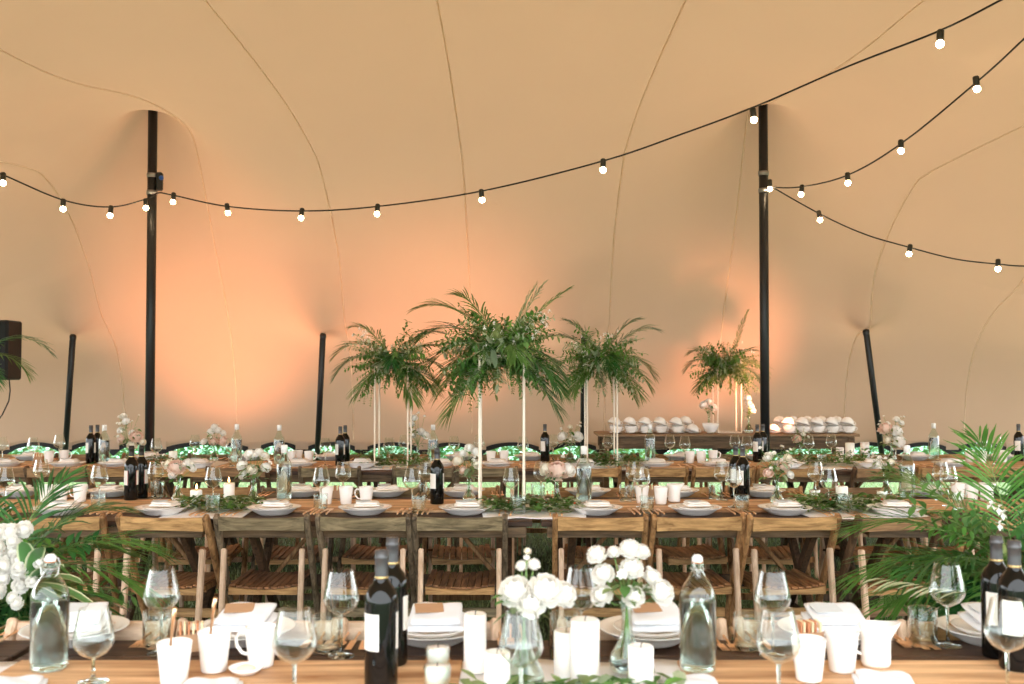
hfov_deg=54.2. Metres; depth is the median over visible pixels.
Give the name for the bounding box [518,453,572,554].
folding chair
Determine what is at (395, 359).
arrangement
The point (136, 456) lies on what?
dinner plate
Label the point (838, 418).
tea cup
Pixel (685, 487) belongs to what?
folded napkin
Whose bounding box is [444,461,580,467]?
serving board
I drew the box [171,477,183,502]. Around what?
bud vase
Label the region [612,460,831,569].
trestle table
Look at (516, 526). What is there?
trestle table
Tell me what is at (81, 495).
mug
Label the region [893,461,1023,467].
serving board
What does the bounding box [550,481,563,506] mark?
bud vase
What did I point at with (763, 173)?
tent pole
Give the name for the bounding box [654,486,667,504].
mug
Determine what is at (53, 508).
plate
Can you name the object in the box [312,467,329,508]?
wine glass
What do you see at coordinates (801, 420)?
tea cup
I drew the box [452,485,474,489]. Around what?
folded napkin
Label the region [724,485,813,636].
folding chair
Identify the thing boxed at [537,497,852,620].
trestle table
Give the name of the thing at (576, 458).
greenery garland
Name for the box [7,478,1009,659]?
grass
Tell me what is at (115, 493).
dinner plate
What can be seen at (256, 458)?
dinner plate
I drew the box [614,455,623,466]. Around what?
water tumbler
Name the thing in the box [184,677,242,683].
dinner plate
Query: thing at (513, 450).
hedge
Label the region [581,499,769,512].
serving board
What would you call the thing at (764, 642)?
knife
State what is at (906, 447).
water bottle
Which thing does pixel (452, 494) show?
dinner plate
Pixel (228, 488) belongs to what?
pillar candle
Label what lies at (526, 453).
folded napkin
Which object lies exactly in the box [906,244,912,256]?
light bulb
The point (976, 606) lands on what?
place card
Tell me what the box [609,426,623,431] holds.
tea cup
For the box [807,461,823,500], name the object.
wine glass
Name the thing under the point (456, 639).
dinner plate
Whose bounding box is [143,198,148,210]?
light bulb
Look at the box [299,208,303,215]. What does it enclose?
socket
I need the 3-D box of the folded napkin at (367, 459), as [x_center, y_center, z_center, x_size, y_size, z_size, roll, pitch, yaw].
[-1.135,0.896,7.598,0.130,0.023,0.100,0,-2,4]
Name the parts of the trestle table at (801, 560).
leg, leg, leg, leg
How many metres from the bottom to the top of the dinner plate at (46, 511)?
0.039 m
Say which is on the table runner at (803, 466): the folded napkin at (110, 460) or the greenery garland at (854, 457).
the greenery garland at (854, 457)
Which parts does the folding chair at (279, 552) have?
leg, seat rail, rail, seat, cross rail, leg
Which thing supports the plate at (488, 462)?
on the dinner plate at (483, 462)
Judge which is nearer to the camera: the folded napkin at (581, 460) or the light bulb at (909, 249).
the folded napkin at (581, 460)
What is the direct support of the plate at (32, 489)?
on the dinner plate at (31, 493)
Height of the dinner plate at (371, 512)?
0.039 m
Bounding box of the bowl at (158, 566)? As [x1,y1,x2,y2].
[143,566,179,612]
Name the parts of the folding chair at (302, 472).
cross rail, rail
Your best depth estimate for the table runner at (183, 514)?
5.08 m
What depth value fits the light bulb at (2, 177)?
8.04 m
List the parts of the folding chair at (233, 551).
leg, seat rail, seat, seat frame, cross rail, rail, leg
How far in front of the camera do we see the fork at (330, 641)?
2.62 m
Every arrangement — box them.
[0,335,56,390]
[0,462,181,637]
[330,319,453,410]
[406,280,574,429]
[541,317,664,410]
[683,309,771,402]
[828,422,1023,620]
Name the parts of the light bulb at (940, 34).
glass globe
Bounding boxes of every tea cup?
[608,417,622,424]
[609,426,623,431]
[623,417,637,424]
[625,426,638,431]
[638,417,652,424]
[640,426,654,431]
[653,417,667,424]
[655,426,668,431]
[669,417,683,424]
[671,426,684,431]
[680,416,693,423]
[686,424,700,431]
[770,424,781,431]
[773,416,783,423]
[781,417,796,424]
[783,426,797,431]
[795,417,810,424]
[797,426,811,431]
[810,417,824,424]
[811,426,826,431]
[824,417,839,424]
[826,426,840,431]
[834,416,842,423]
[840,417,855,424]
[842,426,857,431]
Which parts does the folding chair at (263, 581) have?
leg, rail, seat rail, seat frame, seat, cross rail, leg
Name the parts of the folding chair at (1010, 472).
rail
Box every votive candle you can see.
[423,662,450,683]
[425,644,450,664]
[809,490,820,495]
[876,491,887,497]
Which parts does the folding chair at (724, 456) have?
rail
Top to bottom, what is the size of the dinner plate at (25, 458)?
0.039 m
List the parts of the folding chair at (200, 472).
cross rail, rail, leg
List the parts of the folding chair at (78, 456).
rail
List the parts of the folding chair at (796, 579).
leg, cross rail, seat, seat frame, seat rail, rail, leg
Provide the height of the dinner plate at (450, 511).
0.039 m
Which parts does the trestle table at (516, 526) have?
leg, leg, leg, leg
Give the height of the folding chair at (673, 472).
0.804 m
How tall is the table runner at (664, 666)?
0.010 m
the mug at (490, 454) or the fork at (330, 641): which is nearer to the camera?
the fork at (330, 641)
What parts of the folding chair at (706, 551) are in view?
cross rail, rail, seat frame, seat, seat rail, leg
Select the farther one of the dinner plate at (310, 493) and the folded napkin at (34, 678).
the dinner plate at (310, 493)
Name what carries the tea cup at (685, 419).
on the saucer
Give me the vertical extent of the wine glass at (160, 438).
0.212 m
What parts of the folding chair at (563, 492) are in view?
rail, seat, seat rail, cross rail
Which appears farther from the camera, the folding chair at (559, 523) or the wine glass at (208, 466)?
the wine glass at (208, 466)
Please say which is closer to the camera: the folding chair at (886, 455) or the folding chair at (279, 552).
the folding chair at (279, 552)
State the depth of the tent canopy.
9.39 m
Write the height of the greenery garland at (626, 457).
0.126 m
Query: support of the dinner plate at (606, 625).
on the trestle table at (968, 651)
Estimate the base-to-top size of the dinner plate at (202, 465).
0.039 m
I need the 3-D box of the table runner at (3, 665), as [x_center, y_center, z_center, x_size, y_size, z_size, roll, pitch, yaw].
[-1.535,0.769,2.090,0.750,0.010,0.726,0,-2,0]
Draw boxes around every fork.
[129,631,151,647]
[299,631,316,647]
[317,631,325,644]
[324,635,334,643]
[497,624,504,644]
[507,624,513,644]
[518,624,526,644]
[716,638,729,650]
[722,635,738,650]
[893,636,911,647]
[905,637,921,647]
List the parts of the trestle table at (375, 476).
leg, leg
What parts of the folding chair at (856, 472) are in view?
leg, rail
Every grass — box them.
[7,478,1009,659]
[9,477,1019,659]
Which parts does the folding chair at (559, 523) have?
leg, cross rail, seat rail, seat, rail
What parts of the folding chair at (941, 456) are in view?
rail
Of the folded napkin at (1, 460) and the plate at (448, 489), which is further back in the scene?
the folded napkin at (1, 460)
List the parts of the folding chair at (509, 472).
leg, rail, leg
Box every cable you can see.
[0,0,1002,211]
[767,38,1023,187]
[773,188,1023,266]
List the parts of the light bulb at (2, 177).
glass globe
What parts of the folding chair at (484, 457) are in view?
rail, leg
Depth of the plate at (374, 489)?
5.81 m
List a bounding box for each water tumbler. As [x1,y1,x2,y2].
[142,607,171,648]
[150,481,163,497]
[205,493,219,512]
[313,493,327,508]
[313,612,339,653]
[411,494,425,513]
[419,481,429,498]
[511,494,525,513]
[549,609,578,650]
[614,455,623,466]
[619,484,632,501]
[640,495,653,514]
[708,482,720,498]
[733,610,762,651]
[734,494,748,513]
[817,454,826,465]
[837,493,851,512]
[907,605,937,644]
[952,491,967,510]
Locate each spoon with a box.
[169,607,176,645]
[209,597,217,633]
[334,632,348,644]
[729,626,748,641]
[894,634,913,645]
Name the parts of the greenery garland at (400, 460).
garland stem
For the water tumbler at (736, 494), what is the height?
0.091 m
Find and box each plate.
[0,461,24,466]
[0,487,37,497]
[0,488,33,491]
[12,454,32,460]
[18,615,129,647]
[31,503,88,515]
[43,504,79,509]
[48,461,85,466]
[53,461,79,463]
[69,619,113,638]
[87,488,123,497]
[93,489,123,491]
[97,461,124,466]
[103,462,124,463]
[133,503,189,515]
[134,454,166,460]
[142,505,180,509]
[190,616,295,648]
[194,461,214,467]
[206,620,279,638]
[242,456,259,460]
[246,503,300,515]
[255,505,292,509]
[281,461,316,466]
[286,461,310,463]
[291,488,316,491]
[292,487,318,497]
[314,454,334,460]
[338,503,391,515]
[343,461,378,467]
[346,504,383,509]
[349,461,372,463]
[372,487,408,497]
[373,488,401,491]
[408,616,463,647]
[408,632,460,638]
[422,461,452,466]
[438,503,491,515]
[444,454,472,459]
[444,487,484,497]
[446,488,477,491]
[446,504,483,509]
[482,461,514,466]
[485,461,508,463]
[514,454,539,460]
[565,487,610,496]
[566,461,601,467]
[569,503,622,515]
[572,488,603,491]
[577,504,614,509]
[599,615,678,648]
[613,619,678,638]
[639,461,673,467]
[644,461,667,463]
[664,454,695,460]
[667,488,698,496]
[668,503,721,515]
[676,504,713,509]
[699,461,729,466]
[705,461,728,463]
[750,487,785,497]
[750,488,778,491]
[757,503,812,515]
[766,504,803,509]
[769,461,805,467]
[777,615,860,644]
[854,461,886,467]
[866,503,923,515]
[875,504,913,509]
[898,454,931,460]
[915,488,947,496]
[931,461,968,466]
[934,614,980,645]
[937,461,959,463]
[951,618,980,636]
[987,455,1013,459]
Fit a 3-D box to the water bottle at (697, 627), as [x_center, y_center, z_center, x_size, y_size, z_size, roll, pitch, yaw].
[0.435,0.633,2.346,0.086,0.268,0.086,-2,-3,39]
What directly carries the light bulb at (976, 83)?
hanging from the cable at (1022, 40)
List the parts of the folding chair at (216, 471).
leg, rail, cross rail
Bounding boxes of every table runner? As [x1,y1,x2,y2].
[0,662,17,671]
[150,461,229,468]
[159,498,275,518]
[361,461,426,469]
[459,659,680,683]
[482,498,585,518]
[592,461,645,469]
[784,498,928,518]
[790,461,894,469]
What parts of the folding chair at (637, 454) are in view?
rail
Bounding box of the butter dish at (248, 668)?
[228,661,263,675]
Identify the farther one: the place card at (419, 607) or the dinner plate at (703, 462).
the dinner plate at (703, 462)
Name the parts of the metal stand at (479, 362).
rod, rod, rod, rod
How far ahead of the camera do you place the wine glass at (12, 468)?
5.22 m
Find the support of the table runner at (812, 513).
on the trestle table at (887, 538)
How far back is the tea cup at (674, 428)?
9.55 m
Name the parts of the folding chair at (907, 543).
leg, seat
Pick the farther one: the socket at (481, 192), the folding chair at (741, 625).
the socket at (481, 192)
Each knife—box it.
[0,629,18,641]
[345,631,360,649]
[358,640,363,649]
[745,630,763,649]
[754,630,770,649]
[917,643,930,649]
[929,644,940,649]
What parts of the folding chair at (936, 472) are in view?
leg, rail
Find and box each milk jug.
[667,483,684,502]
[856,620,900,669]
[976,482,997,501]
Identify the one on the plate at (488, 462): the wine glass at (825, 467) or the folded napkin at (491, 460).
the folded napkin at (491, 460)
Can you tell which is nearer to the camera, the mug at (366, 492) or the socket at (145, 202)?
the mug at (366, 492)
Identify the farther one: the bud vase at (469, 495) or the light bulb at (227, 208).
the light bulb at (227, 208)
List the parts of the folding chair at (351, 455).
leg, rail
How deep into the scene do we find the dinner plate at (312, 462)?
7.58 m
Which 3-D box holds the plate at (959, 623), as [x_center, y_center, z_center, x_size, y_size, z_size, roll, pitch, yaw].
[1.263,0.760,2.644,0.190,0.021,0.190,0,-2,0]
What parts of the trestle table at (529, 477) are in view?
leg, leg, leg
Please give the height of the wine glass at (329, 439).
0.212 m
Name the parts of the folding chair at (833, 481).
rail, leg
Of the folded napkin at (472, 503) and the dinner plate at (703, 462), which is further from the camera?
the dinner plate at (703, 462)
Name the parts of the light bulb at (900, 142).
glass globe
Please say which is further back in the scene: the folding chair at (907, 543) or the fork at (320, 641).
the folding chair at (907, 543)
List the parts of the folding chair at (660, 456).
rail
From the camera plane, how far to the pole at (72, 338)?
10.27 m
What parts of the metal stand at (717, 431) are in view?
rod, rod, frame, rod, rod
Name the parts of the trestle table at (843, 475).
leg, leg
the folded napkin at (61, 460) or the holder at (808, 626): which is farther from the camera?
the folded napkin at (61, 460)
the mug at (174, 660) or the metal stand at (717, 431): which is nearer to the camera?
the mug at (174, 660)
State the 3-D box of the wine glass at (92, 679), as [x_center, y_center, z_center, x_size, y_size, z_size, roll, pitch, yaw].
[-0.943,0.682,2.252,0.090,0.165,0.090,1,-2,-36]
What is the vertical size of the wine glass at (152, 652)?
0.212 m
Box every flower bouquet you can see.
[114,413,145,453]
[158,454,196,489]
[200,424,228,452]
[235,448,271,490]
[409,412,429,452]
[452,444,481,489]
[491,548,576,651]
[539,455,575,493]
[557,422,583,452]
[586,539,674,638]
[699,398,716,422]
[743,395,755,424]
[757,445,797,490]
[788,423,810,452]
[867,452,902,484]
[877,415,905,452]
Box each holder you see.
[34,453,43,461]
[177,620,203,651]
[332,485,339,498]
[649,484,659,496]
[791,618,824,636]
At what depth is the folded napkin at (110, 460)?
7.65 m
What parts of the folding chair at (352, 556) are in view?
leg, seat rail, seat, cross rail, rail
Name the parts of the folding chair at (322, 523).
leg, seat rail, rail, seat frame, seat, cross rail, leg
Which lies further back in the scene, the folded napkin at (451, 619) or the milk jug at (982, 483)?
the milk jug at (982, 483)
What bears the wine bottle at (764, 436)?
on the serving board at (675, 464)
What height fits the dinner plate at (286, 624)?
0.039 m
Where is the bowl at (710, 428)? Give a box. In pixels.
[702,423,718,433]
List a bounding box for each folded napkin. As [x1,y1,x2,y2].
[0,458,17,461]
[0,674,47,683]
[6,485,33,489]
[21,452,38,454]
[47,500,78,506]
[58,458,79,461]
[70,602,111,631]
[97,485,123,489]
[107,458,126,461]
[144,452,158,454]
[149,500,180,506]
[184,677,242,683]
[191,458,208,461]
[213,602,279,631]
[261,500,291,506]
[291,459,310,461]
[291,484,312,489]
[322,452,334,454]
[353,458,371,461]
[354,500,379,506]
[376,485,398,489]
[408,602,463,631]
[433,458,449,461]
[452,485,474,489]
[454,500,479,506]
[489,458,506,461]
[525,452,538,454]
[577,458,593,461]
[584,500,611,506]
[592,485,600,489]
[622,602,678,631]
[649,458,665,461]
[658,673,717,683]
[673,452,683,454]
[681,485,690,489]
[682,500,711,506]
[709,458,726,461]
[751,485,775,489]
[771,500,801,506]
[801,602,865,631]
[852,668,913,683]
[864,458,882,461]
[881,500,911,506]
[907,452,925,454]
[915,485,939,489]
[941,458,961,461]
[958,602,980,631]
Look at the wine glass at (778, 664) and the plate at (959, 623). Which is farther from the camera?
the plate at (959, 623)
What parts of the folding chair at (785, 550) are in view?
rail, cross rail, seat, seat rail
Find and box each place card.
[70,603,88,612]
[224,603,254,612]
[415,603,443,612]
[633,602,662,612]
[809,603,843,612]
[967,603,980,612]
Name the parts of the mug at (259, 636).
handle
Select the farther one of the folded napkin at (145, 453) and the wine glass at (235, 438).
the folded napkin at (145, 453)
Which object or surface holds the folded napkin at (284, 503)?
on the plate at (259, 507)
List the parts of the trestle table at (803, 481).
leg, leg, leg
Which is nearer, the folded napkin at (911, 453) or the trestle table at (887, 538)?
the trestle table at (887, 538)
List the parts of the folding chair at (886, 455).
rail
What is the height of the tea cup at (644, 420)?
0.088 m
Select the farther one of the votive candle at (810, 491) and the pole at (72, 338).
the pole at (72, 338)
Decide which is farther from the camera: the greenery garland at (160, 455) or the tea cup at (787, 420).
the tea cup at (787, 420)
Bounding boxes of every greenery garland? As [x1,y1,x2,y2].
[147,453,212,464]
[163,494,266,510]
[353,448,430,466]
[449,669,686,683]
[476,493,584,512]
[558,454,610,465]
[579,448,647,466]
[773,448,884,465]
[786,490,932,511]
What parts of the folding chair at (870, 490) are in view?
leg, seat frame, rail, cross rail, seat, leg, seat rail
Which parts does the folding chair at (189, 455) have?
rail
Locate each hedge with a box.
[8,445,293,459]
[311,446,717,459]
[717,446,994,459]
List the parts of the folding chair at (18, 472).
rail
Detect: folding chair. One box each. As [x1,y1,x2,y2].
[0,454,36,486]
[0,466,33,486]
[0,486,72,569]
[3,618,177,639]
[5,513,119,615]
[23,466,101,571]
[53,453,104,539]
[60,485,162,620]
[86,466,165,571]
[115,452,168,554]
[115,513,229,620]
[151,466,230,573]
[158,485,252,620]
[173,453,238,552]
[175,617,347,639]
[205,466,279,571]
[213,513,320,620]
[241,454,304,555]
[247,485,335,620]
[297,466,368,565]
[315,513,416,620]
[316,452,373,545]
[330,618,499,639]
[333,485,422,617]
[386,454,439,545]
[392,466,456,572]
[411,513,507,639]
[422,485,502,634]
[451,453,505,545]
[455,466,517,575]
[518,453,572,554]
[552,513,648,658]
[554,485,632,619]
[557,618,727,639]
[558,466,621,572]
[588,452,641,545]
[619,466,688,571]
[644,513,746,622]
[647,485,728,601]
[653,454,711,546]
[686,466,755,571]
[718,453,781,545]
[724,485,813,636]
[727,513,841,639]
[735,616,907,639]
[747,466,819,576]
[788,453,856,549]
[814,486,921,620]
[834,466,913,568]
[835,513,946,619]
[854,453,920,546]
[898,488,988,618]
[902,466,981,557]
[906,618,959,639]
[920,454,978,546]
[942,517,1023,607]
[965,466,1023,560]
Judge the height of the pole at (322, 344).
1.883 m
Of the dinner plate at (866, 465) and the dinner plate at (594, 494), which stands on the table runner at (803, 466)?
the dinner plate at (866, 465)
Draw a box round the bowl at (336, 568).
[323,568,359,615]
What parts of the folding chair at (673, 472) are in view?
cross rail, rail, leg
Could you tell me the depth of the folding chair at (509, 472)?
7.24 m
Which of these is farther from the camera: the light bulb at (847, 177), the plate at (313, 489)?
the light bulb at (847, 177)
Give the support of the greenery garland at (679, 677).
on the table runner at (664, 666)
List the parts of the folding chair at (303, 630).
rail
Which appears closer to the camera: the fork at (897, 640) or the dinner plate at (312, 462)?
the fork at (897, 640)
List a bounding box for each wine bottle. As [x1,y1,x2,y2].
[85,425,95,463]
[94,425,101,462]
[124,446,138,500]
[137,445,147,498]
[335,426,344,465]
[343,425,349,461]
[364,549,397,683]
[386,537,407,666]
[430,448,443,504]
[540,424,549,461]
[729,445,738,496]
[736,446,749,500]
[753,424,761,461]
[760,424,767,459]
[980,535,1006,659]
[997,540,1023,672]
[1014,424,1023,460]
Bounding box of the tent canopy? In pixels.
[0,0,1023,446]
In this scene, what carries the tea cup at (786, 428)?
on the saucer
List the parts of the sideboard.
leg, leg, rail, leg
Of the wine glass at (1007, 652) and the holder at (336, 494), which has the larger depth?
the holder at (336, 494)
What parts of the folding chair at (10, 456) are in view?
rail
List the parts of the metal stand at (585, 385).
rod, rod, rod, rod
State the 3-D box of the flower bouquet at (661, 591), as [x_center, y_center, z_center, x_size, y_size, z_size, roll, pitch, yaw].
[0.275,0.602,2.338,0.182,0.278,0.153,1,-2,-36]
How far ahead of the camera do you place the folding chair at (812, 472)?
7.22 m
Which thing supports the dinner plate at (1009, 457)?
on the trestle table
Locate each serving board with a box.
[0,461,159,467]
[0,499,188,512]
[216,461,350,467]
[276,499,482,512]
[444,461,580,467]
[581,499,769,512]
[650,461,772,467]
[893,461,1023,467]
[903,499,1023,512]
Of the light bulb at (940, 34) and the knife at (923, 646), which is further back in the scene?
the light bulb at (940, 34)
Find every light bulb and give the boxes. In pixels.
[0,172,5,185]
[60,198,65,211]
[107,205,113,217]
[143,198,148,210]
[170,192,175,204]
[224,203,230,215]
[298,208,303,220]
[374,204,379,216]
[479,189,484,202]
[600,158,605,172]
[750,107,756,122]
[767,179,772,191]
[798,184,803,196]
[816,210,822,222]
[845,172,850,185]
[898,139,903,153]
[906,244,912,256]
[936,29,943,47]
[972,75,980,92]
[995,259,1000,271]
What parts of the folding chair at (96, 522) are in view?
rail, seat, seat frame, leg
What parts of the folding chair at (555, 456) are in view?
leg, cross rail, cross rail, seat, rail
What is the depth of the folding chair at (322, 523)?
4.77 m
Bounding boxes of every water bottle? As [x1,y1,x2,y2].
[29,554,69,672]
[98,425,109,461]
[231,424,241,462]
[273,425,284,463]
[276,445,291,500]
[428,425,437,460]
[576,446,591,502]
[645,424,654,460]
[679,554,716,673]
[899,445,914,498]
[928,423,938,459]
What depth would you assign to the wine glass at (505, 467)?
5.24 m
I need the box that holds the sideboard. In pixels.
[594,431,859,528]
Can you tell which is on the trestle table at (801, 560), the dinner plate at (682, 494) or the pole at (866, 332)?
the dinner plate at (682, 494)
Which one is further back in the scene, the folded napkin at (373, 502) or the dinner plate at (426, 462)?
the dinner plate at (426, 462)
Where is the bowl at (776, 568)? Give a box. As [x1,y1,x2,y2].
[754,568,790,615]
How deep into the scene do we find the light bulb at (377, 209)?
8.53 m
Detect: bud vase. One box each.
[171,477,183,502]
[209,447,218,460]
[246,483,259,503]
[462,489,475,499]
[510,613,545,683]
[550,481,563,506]
[566,450,573,460]
[608,603,635,675]
[744,419,753,432]
[770,478,783,502]
[880,484,892,494]
[887,445,896,460]
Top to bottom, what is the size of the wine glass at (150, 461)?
0.212 m
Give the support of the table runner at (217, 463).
on the trestle table at (3, 480)
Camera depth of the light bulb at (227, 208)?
8.98 m
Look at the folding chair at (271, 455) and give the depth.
8.48 m
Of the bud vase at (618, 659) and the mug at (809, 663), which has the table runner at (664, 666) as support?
the bud vase at (618, 659)
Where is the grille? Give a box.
[0,322,5,377]
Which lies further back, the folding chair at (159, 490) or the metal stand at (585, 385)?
the metal stand at (585, 385)
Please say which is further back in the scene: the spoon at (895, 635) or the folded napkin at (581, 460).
the folded napkin at (581, 460)
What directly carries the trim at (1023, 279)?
attached to the tent canopy
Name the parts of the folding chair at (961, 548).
rail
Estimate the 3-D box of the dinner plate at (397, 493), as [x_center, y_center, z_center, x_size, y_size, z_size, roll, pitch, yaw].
[-0.735,0.879,5.837,0.272,0.039,0.272,2,-3,-45]
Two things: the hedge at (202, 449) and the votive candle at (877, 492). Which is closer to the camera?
the votive candle at (877, 492)
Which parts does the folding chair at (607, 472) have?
leg, rail, leg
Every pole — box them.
[61,334,76,482]
[145,110,163,487]
[313,333,325,486]
[580,334,585,457]
[758,104,769,484]
[863,329,888,485]
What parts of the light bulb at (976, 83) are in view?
glass globe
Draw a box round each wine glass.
[1,468,14,508]
[27,440,39,464]
[72,605,114,683]
[90,465,107,505]
[143,566,179,655]
[147,461,163,498]
[150,438,161,465]
[204,466,221,507]
[225,438,236,465]
[272,605,316,683]
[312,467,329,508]
[319,439,330,465]
[323,568,359,659]
[335,461,350,500]
[403,467,420,509]
[418,461,431,500]
[499,609,542,683]
[502,467,519,499]
[533,461,546,498]
[565,564,596,615]
[626,461,641,500]
[633,466,650,507]
[679,438,690,462]
[713,462,729,500]
[725,466,742,507]
[754,568,790,659]
[756,605,800,683]
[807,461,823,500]
[820,467,837,509]
[928,561,965,648]
[932,461,949,499]
[939,465,957,506]
[983,596,1023,683]
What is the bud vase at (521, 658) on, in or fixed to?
on the table runner at (664, 666)
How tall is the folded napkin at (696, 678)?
0.023 m
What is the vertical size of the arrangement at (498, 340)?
0.810 m
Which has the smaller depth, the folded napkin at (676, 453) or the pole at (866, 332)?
the folded napkin at (676, 453)
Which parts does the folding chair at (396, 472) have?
cross rail, rail, leg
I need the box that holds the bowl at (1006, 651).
[983,596,1023,652]
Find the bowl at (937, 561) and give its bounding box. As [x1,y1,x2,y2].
[928,561,965,606]
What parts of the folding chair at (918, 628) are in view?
rail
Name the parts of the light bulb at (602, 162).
glass globe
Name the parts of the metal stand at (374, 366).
rod, rod, rod, rod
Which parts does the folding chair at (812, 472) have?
leg, rail, cross rail, leg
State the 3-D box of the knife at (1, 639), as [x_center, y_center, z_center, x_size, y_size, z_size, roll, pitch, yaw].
[-1.335,0.779,2.655,0.017,0.010,0.218,0,-2,0]
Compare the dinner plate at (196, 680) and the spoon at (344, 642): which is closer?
the dinner plate at (196, 680)
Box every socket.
[0,172,5,180]
[60,198,65,206]
[108,205,113,213]
[143,198,147,205]
[171,192,175,199]
[224,203,229,210]
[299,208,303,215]
[375,204,379,211]
[479,189,483,197]
[600,158,605,166]
[750,107,756,117]
[767,179,771,186]
[799,184,803,191]
[816,210,821,217]
[845,172,850,180]
[898,139,903,148]
[907,244,912,251]
[936,29,943,40]
[972,75,979,86]
[995,259,1000,266]
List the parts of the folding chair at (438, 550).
leg, seat, seat rail, cross rail, rail, seat frame, leg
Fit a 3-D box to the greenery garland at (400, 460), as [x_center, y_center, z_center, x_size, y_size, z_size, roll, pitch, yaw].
[-0.924,0.890,7.776,0.607,0.131,0.572,0,-2,11]
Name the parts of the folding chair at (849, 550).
leg, seat, cross rail, seat frame, seat rail, rail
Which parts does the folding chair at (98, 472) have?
rail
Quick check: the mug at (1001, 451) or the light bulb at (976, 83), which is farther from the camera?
the mug at (1001, 451)
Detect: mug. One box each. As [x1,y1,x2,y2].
[39,484,53,501]
[44,451,53,462]
[54,484,68,500]
[59,450,71,457]
[68,484,87,502]
[156,637,192,683]
[197,626,231,673]
[234,622,277,668]
[286,451,295,460]
[293,450,302,457]
[304,451,316,460]
[319,486,332,504]
[339,486,352,504]
[354,486,372,499]
[486,451,495,460]
[499,450,508,460]
[635,485,648,503]
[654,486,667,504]
[685,451,694,462]
[696,451,705,462]
[708,450,720,459]
[791,634,825,683]
[824,626,858,673]
[950,482,964,500]
[965,450,974,461]
[965,482,978,500]
[978,451,986,462]
[997,450,1007,461]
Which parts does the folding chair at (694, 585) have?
leg, seat, rail, seat rail, cross rail, leg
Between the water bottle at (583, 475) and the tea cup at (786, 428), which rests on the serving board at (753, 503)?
the water bottle at (583, 475)
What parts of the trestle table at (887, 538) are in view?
leg, leg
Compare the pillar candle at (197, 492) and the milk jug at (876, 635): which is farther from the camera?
the pillar candle at (197, 492)
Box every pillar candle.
[169,450,177,459]
[190,484,201,503]
[223,479,234,497]
[464,611,485,673]
[484,647,509,683]
[554,627,569,678]
[570,615,599,681]
[628,642,653,683]
[836,447,843,460]
[836,485,847,505]
[845,442,854,460]
[860,442,869,458]
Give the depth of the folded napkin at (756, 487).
5.79 m
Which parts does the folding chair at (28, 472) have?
rail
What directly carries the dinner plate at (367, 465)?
on the table runner at (422, 466)
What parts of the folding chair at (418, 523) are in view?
leg, rail, seat rail, seat, seat rail, cross rail, leg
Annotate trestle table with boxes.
[0,460,219,569]
[0,497,243,620]
[0,640,28,661]
[13,640,550,661]
[191,460,397,553]
[213,497,531,639]
[402,460,602,569]
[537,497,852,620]
[600,640,994,661]
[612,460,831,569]
[811,460,1022,563]
[822,497,1022,619]
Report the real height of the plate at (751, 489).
0.021 m
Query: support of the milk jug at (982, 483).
on the serving board at (936, 505)
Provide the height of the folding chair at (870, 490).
0.804 m
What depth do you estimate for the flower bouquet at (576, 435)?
8.09 m
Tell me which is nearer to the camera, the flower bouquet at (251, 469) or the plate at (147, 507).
the plate at (147, 507)
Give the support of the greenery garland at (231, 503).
on the table runner at (183, 514)
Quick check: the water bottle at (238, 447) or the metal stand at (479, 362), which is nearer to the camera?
the metal stand at (479, 362)
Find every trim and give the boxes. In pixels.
[0,49,236,431]
[0,161,124,431]
[0,441,1013,449]
[0,441,1013,455]
[204,0,353,438]
[436,0,472,432]
[604,0,686,430]
[718,0,924,393]
[844,126,1023,416]
[964,279,1023,431]
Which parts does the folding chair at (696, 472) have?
leg, rail, leg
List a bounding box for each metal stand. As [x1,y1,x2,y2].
[374,366,412,466]
[478,355,524,509]
[584,364,617,466]
[712,370,741,432]
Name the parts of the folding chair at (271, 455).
leg, rail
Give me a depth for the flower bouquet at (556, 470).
5.26 m
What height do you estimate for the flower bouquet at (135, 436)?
0.365 m
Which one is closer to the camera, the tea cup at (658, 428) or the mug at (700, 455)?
the mug at (700, 455)
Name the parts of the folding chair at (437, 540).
rail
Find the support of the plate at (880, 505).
on the dinner plate at (871, 504)
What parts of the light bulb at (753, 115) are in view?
glass globe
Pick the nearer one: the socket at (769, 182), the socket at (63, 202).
the socket at (63, 202)
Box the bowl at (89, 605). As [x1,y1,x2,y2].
[72,605,114,658]
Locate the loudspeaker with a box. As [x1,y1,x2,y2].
[0,320,21,417]
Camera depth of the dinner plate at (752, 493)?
5.74 m
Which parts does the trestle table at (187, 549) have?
leg, leg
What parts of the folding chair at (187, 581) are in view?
leg, rail, seat rail, seat frame, seat, cross rail, leg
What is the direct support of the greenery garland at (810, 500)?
on the table runner at (812, 513)
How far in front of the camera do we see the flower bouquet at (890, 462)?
5.78 m
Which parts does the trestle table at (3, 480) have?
leg, leg, leg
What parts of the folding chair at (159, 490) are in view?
seat rail, seat, seat frame, cross rail, rail, cross rail, leg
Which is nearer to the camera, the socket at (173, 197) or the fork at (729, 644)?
the fork at (729, 644)

